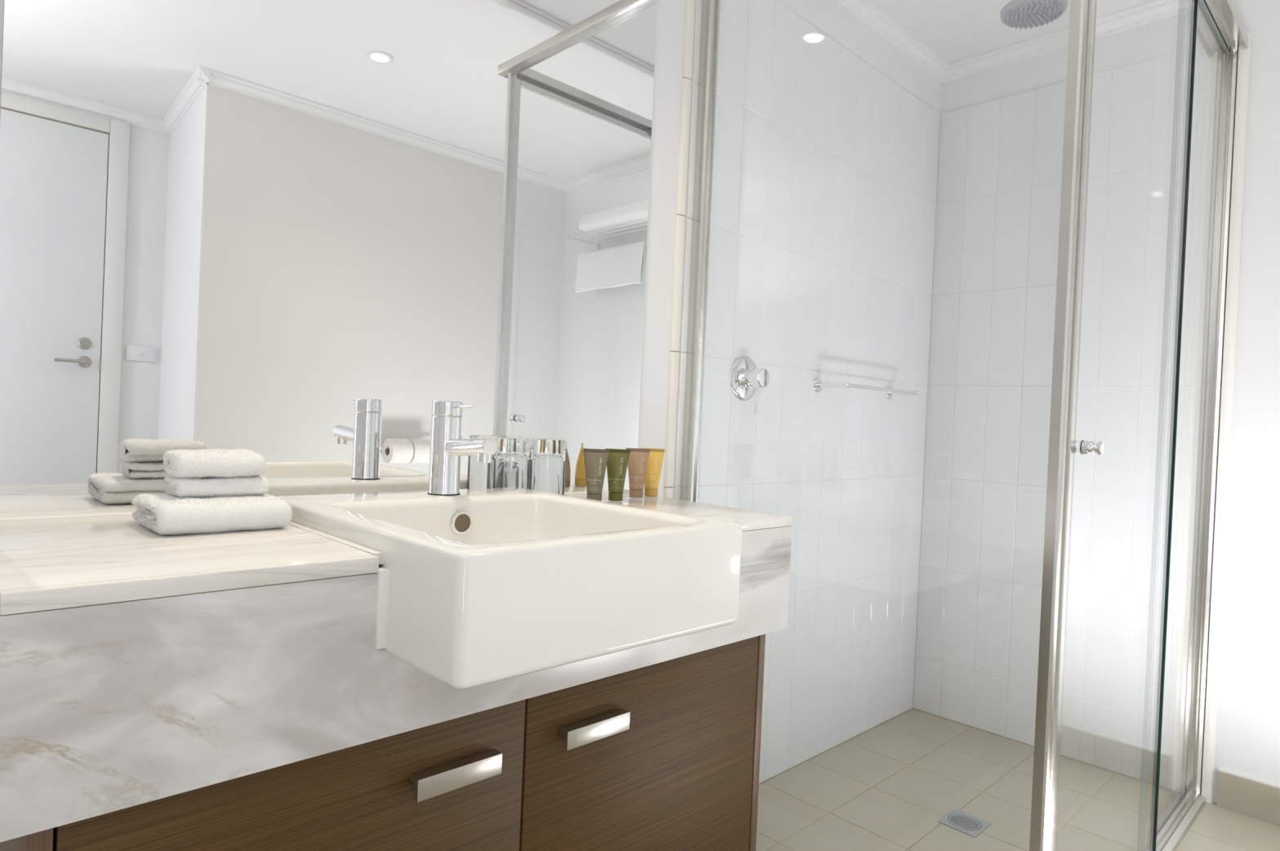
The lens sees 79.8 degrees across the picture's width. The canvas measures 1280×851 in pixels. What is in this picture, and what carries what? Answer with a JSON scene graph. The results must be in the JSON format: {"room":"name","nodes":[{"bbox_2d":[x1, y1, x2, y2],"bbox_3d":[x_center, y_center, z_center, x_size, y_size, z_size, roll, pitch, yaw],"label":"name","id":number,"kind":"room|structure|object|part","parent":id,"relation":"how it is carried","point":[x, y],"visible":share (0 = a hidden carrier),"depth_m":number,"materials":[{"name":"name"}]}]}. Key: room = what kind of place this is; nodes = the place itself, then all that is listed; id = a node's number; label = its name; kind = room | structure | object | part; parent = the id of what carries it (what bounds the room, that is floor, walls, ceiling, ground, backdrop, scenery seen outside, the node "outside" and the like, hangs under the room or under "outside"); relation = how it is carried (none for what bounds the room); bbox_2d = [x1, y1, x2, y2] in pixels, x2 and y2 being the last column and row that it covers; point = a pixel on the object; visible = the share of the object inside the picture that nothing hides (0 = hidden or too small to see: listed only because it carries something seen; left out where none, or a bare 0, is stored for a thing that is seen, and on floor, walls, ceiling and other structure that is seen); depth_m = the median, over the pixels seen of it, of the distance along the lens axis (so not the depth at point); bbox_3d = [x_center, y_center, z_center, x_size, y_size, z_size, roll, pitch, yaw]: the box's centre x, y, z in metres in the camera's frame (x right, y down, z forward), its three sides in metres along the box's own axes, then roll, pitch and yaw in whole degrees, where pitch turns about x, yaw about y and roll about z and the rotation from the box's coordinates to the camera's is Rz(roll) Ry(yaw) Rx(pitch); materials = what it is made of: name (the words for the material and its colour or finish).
{"room":"bathroom","nodes":[
{"label":"bathroom","id":0,"kind":"room"},
{"bbox_2d":[0,0,941,782],"bbox_3d":[-0.311,-0.236,1.553,3.892,2.550,0.124,2,1,-44],"label":"wall","id":1,"kind":"structure","parent":0,"point":[827,135],"depth_m":2.27,"materials":[{"name":"white tile"}]},
{"bbox_2d":[0,0,657,517],"bbox_3d":[-0.395,-0.565,1.378,1.154,1.398,0.006,2,1,-44],"label":"wall mirror","id":2,"kind":"object","parent":1,"relation":"attached to","point":[285,232],"visible":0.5,"depth_m":1.25,"materials":[{"name":"grey mirror"}]},
{"bbox_2d":[729,355,769,413],"bbox_3d":[0.300,-0.108,2.025,0.120,0.155,0.068,2,1,-44],"label":"shower mixer","id":3,"kind":"object","parent":1,"relation":"attached to","point":[745,377],"visible":1,"depth_m":2.02,"materials":[{"name":"silver metal"}]},
{"bbox_3d":[0.281,-0.126,2.046,0.120,0.120,0.010,2,1,-44],"label":"wall plate","id":4,"kind":"part","parent":3,"relation":"part of","materials":[{"name":"silver metal"}]},
{"bbox_3d":[0.307,-0.066,2.008,0.019,0.071,0.006,2,1,-26],"label":"lever","id":5,"kind":"part","parent":3,"relation":"part of","materials":[{"name":"silver metal"}]},
{"bbox_3d":[0.317,-0.124,2.009,0.051,0.051,0.024,2,1,-44],"label":"handle","id":6,"kind":"part","parent":3,"relation":"part of","materials":[{"name":"silver metal"}]},
{"bbox_2d":[813,377,919,399],"bbox_3d":[0.725,-0.113,2.407,0.481,0.045,0.108,2,1,-44],"label":"towel rail","id":7,"kind":"object","parent":1,"relation":"attached to","point":[818,384],"visible":1,"depth_m":2.29,"materials":[{"name":"silver metal"}]},
{"bbox_3d":[0.570,-0.119,2.253,0.017,0.017,0.102,2,1,-44],"label":"post","id":8,"kind":"part","parent":7,"relation":"part of","materials":[{"name":"silver metal"}]},
{"bbox_3d":[0.883,-0.108,2.557,0.017,0.017,0.102,2,1,-44],"label":"post","id":9,"kind":"part","parent":7,"relation":"part of","materials":[{"name":"silver metal"}]},
{"bbox_2d":[831,0,947,82],"bbox_3d":[-0.213,-1.319,1.491,3.692,0.048,0.042,2,1,-44],"label":"trim","id":10,"kind":"structure","parent":1,"relation":"attached to","point":[867,12],"depth_m":2.51,"materials":[{"name":"paint"}]},
{"bbox_2d":[871,0,1149,62],"bbox_3d":[0.823,-1.338,0.425,3.892,0.100,3.200,2,1,-44],"label":"ceiling","id":11,"kind":"structure","parent":0,"point":[954,29],"depth_m":2.46,"materials":[{"name":"paint"}]},
{"bbox_2d":[1000,0,1068,29],"bbox_3d":[1.011,-1.170,1.958,0.156,0.247,0.156,2,1,-44],"label":"shower","id":12,"kind":"object","parent":11,"relation":"attached to","point":[1020,14],"visible":1,"depth_m":1.95,"materials":[{"name":"silver metal"}]},
{"bbox_2d":[755,707,1279,850],"bbox_3d":[0.717,1.094,0.446,3.892,0.100,3.200,2,1,-44],"label":"floor","id":13,"kind":"structure","parent":0,"point":[888,786],"depth_m":2.11,"materials":[{"name":"beige tile"}]},
{"bbox_2d":[0,633,765,850],"bbox_3d":[-0.312,0.672,1.186,1.058,0.642,0.472,2,1,-44],"label":"vanity cabinet","id":14,"kind":"object","parent":13,"relation":"on","point":[664,755],"visible":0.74,"depth_m":1.03,"materials":[{"name":"brown wood"}]},
{"bbox_3d":[-0.691,0.609,0.831,0.018,0.542,0.450,2,1,-44],"label":"panel","id":15,"kind":"part","parent":14,"relation":"part of","materials":[{"name":"brown wood"}]},
{"bbox_3d":[-0.351,0.622,0.860,0.503,0.534,0.018,2,1,-44],"label":"door","id":16,"kind":"part","parent":14,"relation":"part of","materials":[{"name":"brown wood"}]},
{"bbox_2d":[0,489,792,842],"bbox_3d":[-0.290,0.246,1.189,1.123,0.210,0.472,2,1,-44],"label":"countertop","id":17,"kind":"structure","parent":14,"relation":"on","point":[139,664],"depth_m":0.76,"materials":[{"name":"white stone"}]},
{"bbox_2d":[131,493,292,534],"bbox_3d":[-0.562,0.113,1.009,0.158,0.043,0.152,2,1,-44],"label":"folded towel","id":18,"kind":"object","parent":17,"relation":"on","point":[163,513],"visible":0.92,"depth_m":0.96,"materials":[{"name":"white fabric"}]},
{"bbox_2d":[164,475,269,497],"bbox_3d":[-0.573,0.081,1.037,0.112,0.030,0.080,2,1,-44],"label":"cloth","id":19,"kind":"object","parent":18,"relation":"on","point":[259,485],"visible":0.9,"depth_m":1.01,"materials":[{"name":"white fabric"}]},
{"bbox_2d":[162,448,266,478],"bbox_3d":[-0.574,0.051,1.035,0.110,0.037,0.086,2,1,-44],"label":"cloth","id":20,"kind":"object","parent":19,"relation":"on","point":[224,463],"visible":1,"depth_m":1.01,"materials":[{"name":"white fabric"}]},
{"bbox_2d":[427,400,497,495],"bbox_3d":[-0.285,0.039,1.231,0.052,0.155,0.159,2,1,-44],"label":"tap","id":21,"kind":"object","parent":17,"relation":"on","point":[447,446],"visible":1,"depth_m":1.25,"materials":[{"name":"metal"}]},
{"bbox_3d":[-0.285,-0.031,1.234,0.007,0.010,0.058,2,1,-44],"label":"lever","id":22,"kind":"part","parent":21,"relation":"part of","materials":[{"name":"silver metal"}]},
{"bbox_3d":[-0.276,0.035,1.222,0.027,0.036,0.134,2,1,-44],"label":"spout","id":23,"kind":"part","parent":21,"relation":"part of","materials":[{"name":"silver metal"}]},
{"bbox_2d":[277,487,742,688],"bbox_3d":[-0.210,0.190,1.108,0.472,0.140,0.556,2,1,-44],"label":"basin","id":24,"kind":"object","parent":17,"relation":"in","point":[478,586],"visible":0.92,"depth_m":0.89,"materials":[{"name":"white ceramic"}]},
{"bbox_2d":[493,436,530,488],"bbox_3d":[-0.248,0.083,1.484,0.070,0.118,0.070,2,1,-44],"label":"tumbler","id":25,"kind":"object","parent":17,"relation":"on","point":[512,455],"visible":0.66,"depth_m":1.46,"materials":[{"name":"clear glass"}]},
{"bbox_2d":[528,438,565,494],"bbox_3d":[-0.182,0.085,1.509,0.070,0.118,0.070,2,1,-44],"label":"tumbler","id":26,"kind":"object","parent":17,"relation":"on","point":[548,455],"visible":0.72,"depth_m":1.48,"materials":[{"name":"clear glass"}]},
{"bbox_2d":[582,448,608,500],"bbox_3d":[-0.088,0.097,1.495,0.044,0.103,0.030,3,1,34],"label":"toiletry tube","id":27,"kind":"object","parent":17,"relation":"on","point":[595,460],"visible":0.98,"depth_m":1.49,"materials":[{"name":"grey plastic"}]},
{"bbox_2d":[604,448,630,501],"bbox_3d":[-0.047,0.099,1.536,0.044,0.103,0.030,2,1,-27],"label":"toiletry tube","id":28,"kind":"object","parent":17,"relation":"on","point":[618,459],"visible":0.98,"depth_m":1.53,"materials":[{"name":"green plastic"}]},
{"bbox_2d":[626,447,649,497],"bbox_3d":[-0.006,0.100,1.615,0.044,0.103,0.030,3,1,36],"label":"toiletry tube","id":29,"kind":"object","parent":17,"relation":"on","point":[637,462],"visible":0.98,"depth_m":1.61,"materials":[{"name":"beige plastic"}]},
{"bbox_2d":[641,447,664,496],"bbox_3d":[0.026,0.101,1.651,0.044,0.103,0.030,3,1,37],"label":"toiletry tube","id":30,"kind":"object","parent":17,"relation":"on","point":[655,460],"visible":0.88,"depth_m":1.64,"materials":[{"name":"plastic"}]},
{"bbox_3d":[-0.225,0.429,0.943,0.117,0.026,0.019,2,1,-44],"label":"handle","id":31,"kind":"part","parent":14,"relation":"part of","materials":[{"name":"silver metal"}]},
{"bbox_3d":[-0.064,0.435,1.099,0.118,0.026,0.019,2,1,-44],"label":"handle","id":32,"kind":"part","parent":14,"relation":"part of","materials":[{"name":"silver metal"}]},
{"bbox_3d":[0.015,0.634,1.215,0.509,0.534,0.018,2,1,-44],"label":"door","id":33,"kind":"part","parent":14,"relation":"part of","materials":[{"name":"brown wood"}]},
{"bbox_3d":[0.055,0.635,1.556,0.018,0.542,0.450,2,1,-44],"label":"panel","id":34,"kind":"part","parent":14,"relation":"part of","materials":[{"name":"brown wood"}]},
{"bbox_2d":[937,808,991,837],"bbox_3d":[0.846,1.037,1.996,0.101,0.006,0.098,2,1,-44],"label":"floor drain","id":35,"kind":"object","parent":13,"relation":"on","point":[970,824],"visible":1,"depth_m":1.99,"materials":[{"name":"silver metal"}]},
{"bbox_2d":[680,0,1251,850],"bbox_3d":[0.890,-0.049,2.021,1.308,2.173,0.898,2,1,-44],"label":"shower frame","id":36,"kind":"object","parent":13,"relation":"on","point":[1221,18],"visible":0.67,"depth_m":1.88,"materials":[{"name":"silver metal"}]},
{"bbox_3d":[0.711,-0.043,1.296,0.022,2.158,0.022,2,1,-44],"label":"corner post","id":37,"kind":"part","parent":36,"relation":"part of","materials":[{"name":"silver metal"}]},
{"bbox_2d":[1046,0,1198,850],"bbox_3d":[1.004,-0.031,1.567,0.774,2.099,0.071,2,1,-44],"label":"shower door","id":38,"kind":"structure","parent":36,"relation":"attached to","point":[1073,446],"depth_m":1.31,"materials":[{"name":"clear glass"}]},
{"bbox_3d":[0.762,0.037,1.363,0.024,0.024,0.033,2,1,-44],"label":"knob","id":39,"kind":"part","parent":38,"relation":"part of","materials":[{"name":"silver metal"}]},
{"bbox_3d":[0.789,0.039,1.335,0.024,0.024,0.033,2,1,-44],"label":"knob","id":40,"kind":"part","parent":38,"relation":"part of","materials":[{"name":"silver metal"}]},
{"bbox_3d":[1.004,-0.032,1.567,0.766,2.096,0.006,2,1,-44],"label":"glass panel","id":41,"kind":"part","parent":38,"relation":"part of","materials":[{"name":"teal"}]},
{"bbox_3d":[1.131,1.037,1.744,1.291,0.028,0.050,2,1,-44],"label":"sill","id":42,"kind":"part","parent":36,"relation":"part of","materials":[{"name":"silver metal"}]},
{"bbox_3d":[1.425,-0.021,1.996,0.550,2.108,0.006,2,1,-44],"label":"fixed pane","id":43,"kind":"part","parent":36,"relation":"part of","materials":[{"name":"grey glass"}]},
{"bbox_2d":[912,0,1279,803],"bbox_3d":[1.858,-0.146,2.053,0.120,2.550,2.390,2,1,-44],"label":"wall","id":44,"kind":"structure","parent":0,"point":[1000,157],"depth_m":2.39,"materials":[{"name":"white tile"}]},
{"bbox_2d":[942,0,1191,82],"bbox_3d":[1.851,-1.233,1.991,0.042,0.048,2.190,2,1,-44],"label":"trim","id":45,"kind":"structure","parent":44,"relation":"attached to","point":[1151,11],"depth_m":2.50,"materials":[{"name":"paint"}]},
{"bbox_2d":[1216,768,1279,825],"bbox_3d":[2.075,1.042,1.697,0.016,0.101,1.290,2,1,-44],"label":"baseboard","id":46,"kind":"structure","parent":44,"relation":"attached to","point":[1241,793],"depth_m":2.10,"materials":[{"name":"beige tile"}]}
]}

